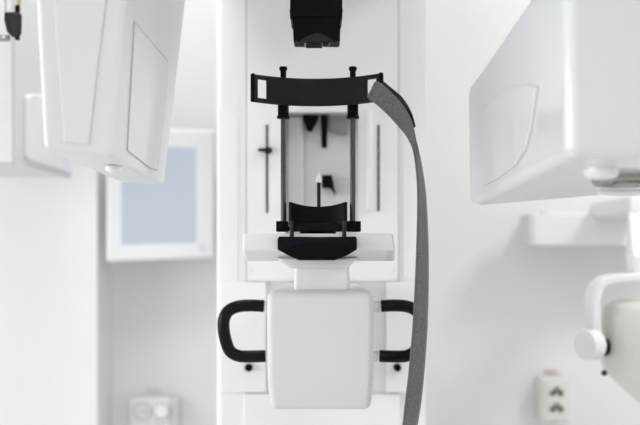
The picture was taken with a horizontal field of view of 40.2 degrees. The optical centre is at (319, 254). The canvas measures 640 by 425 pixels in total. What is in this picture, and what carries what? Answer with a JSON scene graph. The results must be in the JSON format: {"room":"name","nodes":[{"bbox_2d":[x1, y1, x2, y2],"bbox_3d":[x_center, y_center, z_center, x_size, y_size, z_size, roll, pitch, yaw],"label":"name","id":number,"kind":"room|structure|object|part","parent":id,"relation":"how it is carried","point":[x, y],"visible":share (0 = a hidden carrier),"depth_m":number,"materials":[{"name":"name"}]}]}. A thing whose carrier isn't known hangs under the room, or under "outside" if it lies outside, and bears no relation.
{"room":"radiology room","nodes":[
{"label":"radiology room","id":0,"kind":"room"},
{"bbox_2d":[0,161,111,424],"bbox_3d":[-1.997,-0.050,2.415,2.806,2.800,0.170,0,0,0],"label":"wall pier","id":1,"kind":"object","parent":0,"point":[56,272],"visible":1,"depth_m":2.33,"materials":[{"name":"paint"}]},
{"bbox_2d":[0,0,71,178],"bbox_3d":[-0.783,-0.513,2.015,0.394,0.673,0.632,0,0,0],"label":"housing","id":2,"kind":"object","parent":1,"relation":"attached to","point":[24,153],"visible":0.72,"depth_m":1.76,"materials":[{"name":"grey plastic"}]},
{"bbox_2d":[0,0,21,40],"bbox_3d":[-0.577,-0.545,1.659,0.050,0.293,0.086,0,0,0],"label":"clamp","id":3,"kind":"object","parent":2,"relation":"attached to","point":[13,20],"visible":1,"depth_m":1.62,"materials":[{"name":"grey plastic"}]},
{"bbox_3d":[-0.586,-0.567,1.630,0.004,0.240,0.004,0,0,0],"label":"thin rod","id":4,"kind":"part","parent":3,"relation":"part of","materials":[{"name":"metal"}]},
{"bbox_3d":[-0.565,-0.572,1.640,0.008,0.240,0.008,0,0,0],"label":"rod","id":5,"kind":"part","parent":3,"relation":"part of","materials":[{"name":"gold metal"}]},
{"bbox_3d":[-0.592,-0.276,1.911,0.012,0.168,0.313,0,0,0],"label":"inset panel","id":6,"kind":"part","parent":2,"relation":"part of","materials":[{"name":"white plastic"}]},
{"bbox_2d":[112,0,639,424],"bbox_3d":[-0.550,-0.050,2.550,5.900,2.800,0.100,0,0,0],"label":"wall","id":7,"kind":"structure","parent":0,"point":[502,313],"depth_m":2.50,"materials":[{"name":"paint"}]},
{"bbox_2d":[146,387,159,393],"bbox_3d":[-0.477,0.387,2.499,0.040,0.017,0.002,0,0,0],"label":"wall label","id":8,"kind":"object","parent":7,"relation":"attached to","point":[149,390],"visible":1,"depth_m":2.50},
{"bbox_2d":[130,396,179,424],"bbox_3d":[-0.454,0.428,2.455,0.135,0.077,0.091,0,0,0],"label":"wall outlet","id":9,"kind":"object","parent":7,"relation":"attached to","point":[144,410],"visible":1,"depth_m":2.41,"materials":[{"name":"white plastic"}]},
{"bbox_2d":[133,402,151,420],"bbox_3d":[-0.498,0.439,2.454,0.051,0.051,0.004,0,0,0],"label":"socket","id":10,"kind":"object","parent":9,"relation":"attached to","point":[142,411],"depth_m":2.46,"materials":[{"name":"white plastic"}]},
{"bbox_2d":[107,129,214,261],"bbox_3d":[-0.424,-0.161,2.401,0.276,0.357,0.198,0,0,0],"label":"wall monitor","id":11,"kind":"object","parent":7,"relation":"attached to","point":[173,219],"visible":0.8,"depth_m":2.34,"materials":[{"name":"white plastic"}]},
{"bbox_2d":[544,370,559,373],"bbox_3d":[0.663,0.334,2.499,0.047,0.011,0.002,0,0,0],"label":"sticker","id":12,"kind":"object","parent":7,"relation":"attached to","point":[545,371],"visible":1,"depth_m":2.50,"materials":[{"name":"paper"}]},
{"bbox_2d":[536,375,569,422],"bbox_3d":[0.658,0.407,2.466,0.084,0.128,0.069,0,0,0],"label":"wall outlet","id":13,"kind":"object","parent":7,"relation":"attached to","point":[552,391],"visible":1,"depth_m":2.44,"materials":[{"name":"beige plastic"}]},
{"bbox_2d":[548,402,564,417],"bbox_3d":[0.658,0.430,2.435,0.047,0.047,0.004,0,0,0],"label":"socket","id":14,"kind":"object","parent":13,"relation":"attached to","point":[555,409],"depth_m":2.43,"materials":[{"name":"beige plastic"}]},
{"bbox_2d":[548,385,564,401],"bbox_3d":[0.658,0.386,2.435,0.047,0.047,0.004,0,0,0],"label":"socket","id":15,"kind":"object","parent":13,"relation":"attached to","point":[556,393],"depth_m":2.43,"materials":[{"name":"beige plastic"}]},
{"bbox_2d":[520,196,639,402],"bbox_3d":[0.762,0.094,2.107,0.474,0.464,0.785,0,0,0],"label":"equipment arm","id":16,"kind":"object","parent":7,"relation":"attached to","point":[614,339],"depth_m":1.83,"materials":[{"name":"white plastic"}]},
{"bbox_3d":[0.605,-0.113,2.330,0.040,0.010,0.040,0,0,0],"label":"arm knob","id":17,"kind":"part","parent":16,"relation":"part of","materials":[{"name":"white plastic"}]},
{"bbox_3d":[0.779,-0.067,2.337,0.439,0.084,0.075,0,0,0],"label":"horizontal arm","id":18,"kind":"part","parent":16,"relation":"part of","materials":[{"name":"white plastic"}]},
{"bbox_3d":[0.553,0.184,1.790,0.034,0.063,0.063,0,0,-29],"label":"pivot knob","id":19,"kind":"part","parent":16,"relation":"part of","materials":[{"name":"white plastic"}]},
{"bbox_3d":[0.711,-0.048,1.952,0.050,0.125,0.325,0,0,20],"label":"vertical arm","id":20,"kind":"part","parent":16,"relation":"part of","materials":[{"name":"white plastic"}]},
{"bbox_3d":[-0.550,1.400,-0.050,5.900,0.100,5.300,0,0,0],"label":"floor","id":21,"kind":"structure","parent":0,"visible":0},
{"bbox_2d":[217,0,425,424],"bbox_3d":[0.005,0.200,1.950,0.650,2.300,0.800,0,0,0],"label":"column","id":22,"kind":"structure","parent":21,"relation":"on","point":[388,37],"depth_m":1.75,"materials":[{"name":"white paint"}]},
{"bbox_3d":[-0.154,0.164,1.752,0.092,0.220,0.012,0,0,0],"label":"plate","id":23,"kind":"part","parent":22,"relation":"part of","materials":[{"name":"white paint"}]},
{"bbox_3d":[-0.109,-0.208,1.744,0.028,0.016,0.011,0,0,0],"label":"slider knob","id":24,"kind":"part","parent":22,"relation":"part of","materials":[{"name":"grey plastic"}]},
{"bbox_2d":[287,116,303,233],"bbox_3d":[-0.050,-0.161,1.790,0.035,0.245,0.020,0,0,0],"label":"mirror","id":25,"kind":"object","parent":22,"relation":"hanging from","point":[295,125],"depth_m":1.78,"materials":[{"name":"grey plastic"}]},
{"bbox_2d":[217,66,413,408],"bbox_3d":[0.004,-0.029,1.546,0.354,0.544,0.395,0,0,0],"label":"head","id":26,"kind":"object","parent":22,"relation":"attached to","point":[320,353],"visible":0.93,"depth_m":1.37},
{"bbox_3d":[-0.132,0.128,1.470,0.081,0.106,0.021,0,0,0],"label":"loop handle","id":27,"kind":"part","parent":26,"relation":"part of","materials":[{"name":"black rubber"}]},
{"bbox_3d":[-0.059,-0.174,1.400,0.008,0.250,0.008,0,0,0],"label":"support rod","id":28,"kind":"part","parent":26,"relation":"part of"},
{"bbox_3d":[-0.005,-0.006,1.351,0.107,0.025,0.003,0,0,0],"label":"plate","id":29,"kind":"part","parent":26,"relation":"part of","materials":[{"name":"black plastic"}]},
{"bbox_2d":[289,202,346,236],"bbox_3d":[-0.003,-0.055,1.381,0.092,0.057,0.037,0,0,0],"label":"chin rest","id":30,"kind":"object","parent":26,"relation":"on","point":[311,221],"depth_m":1.38,"materials":[{"name":"black plastic"}]},
{"bbox_3d":[-0.003,-0.033,1.417,0.059,0.018,0.026,0,0,0],"label":"carrier stem","id":31,"kind":"part","parent":26,"relation":"part of","materials":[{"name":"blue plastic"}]},
{"bbox_3d":[-0.002,-0.078,1.430,0.006,0.082,0.006,0,0,0],"label":"bite rod","id":32,"kind":"part","parent":26,"relation":"part of","materials":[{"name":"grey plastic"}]},
{"bbox_3d":[0.052,-0.174,1.400,0.008,0.250,0.008,0,0,0],"label":"support rod","id":33,"kind":"part","parent":26,"relation":"part of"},
{"bbox_3d":[0.140,0.128,1.470,0.081,0.106,0.021,0,0,0],"label":"loop handle","id":34,"kind":"part","parent":26,"relation":"part of","materials":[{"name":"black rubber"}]},
{"bbox_2d":[367,82,428,424],"bbox_3d":[0.121,0.028,1.359,0.096,0.611,0.057,0,0,0],"label":"strap","id":35,"kind":"object","parent":26,"relation":"hanging from","point":[392,103],"visible":1,"depth_m":1.34,"materials":[{"name":"grey fabric"}]},
{"bbox_3d":[0.004,0.764,1.754,0.312,0.972,0.010,0,0,0],"label":"panel","id":36,"kind":"part","parent":22,"relation":"part of","materials":[{"name":"white paint"}]},
{"bbox_3d":[0.005,-0.439,1.754,0.302,0.982,0.008,0,0,0],"label":"panel","id":37,"kind":"part","parent":22,"relation":"part of","materials":[{"name":"white paint"}]},
{"bbox_3d":[0.018,-0.142,1.785,0.028,0.040,0.030,0,0,0],"label":"black knob","id":38,"kind":"part","parent":22,"relation":"part of","materials":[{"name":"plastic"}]},
{"bbox_3d":[0.170,0.164,1.752,0.076,0.220,0.012,0,0,0],"label":"plate","id":39,"kind":"part","parent":22,"relation":"part of","materials":[{"name":"white paint"}]},
{"bbox_3d":[0.080,-0.647,1.363,0.960,0.125,0.765,0,0,0],"label":"rotating overhead arm","id":40,"kind":"object","parent":22,"relation":"attached to","visible":0},
{"bbox_2d":[37,0,184,184],"bbox_3d":[-0.312,-0.343,1.373,0.150,0.453,0.491,0,0,0],"label":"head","id":41,"kind":"object","parent":40,"relation":"hanging from","point":[109,67],"visible":1,"depth_m":1.16},
{"bbox_3d":[-0.309,-0.300,1.142,0.078,0.312,0.009,0,0,-17],"label":"panel","id":42,"kind":"part","parent":41,"relation":"part of","materials":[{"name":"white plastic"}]},
{"bbox_3d":[-0.269,-0.232,1.339,0.030,0.185,0.255,0,0,0],"label":"panel","id":43,"kind":"part","parent":41,"relation":"part of","materials":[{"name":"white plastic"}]},
{"bbox_2d":[290,0,342,47],"bbox_3d":[-0.006,-0.454,1.397,0.086,0.261,0.076,0,0,0],"label":"sensor","id":44,"kind":"object","parent":40,"relation":"hanging from","point":[314,23],"visible":1,"depth_m":1.36,"materials":[{"name":"black plastic"}]},
{"bbox_2d":[469,0,639,204],"bbox_3d":[0.391,-0.334,1.267,0.258,0.495,0.552,0,0,0],"label":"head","id":45,"kind":"object","parent":40,"relation":"hanging from","point":[554,113],"visible":1,"depth_m":1.07},
{"bbox_3d":[0.271,-0.176,1.265,0.007,0.128,0.312,0,0,-2],"label":"panel","id":46,"kind":"part","parent":45,"relation":"part of","materials":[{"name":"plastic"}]}
]}

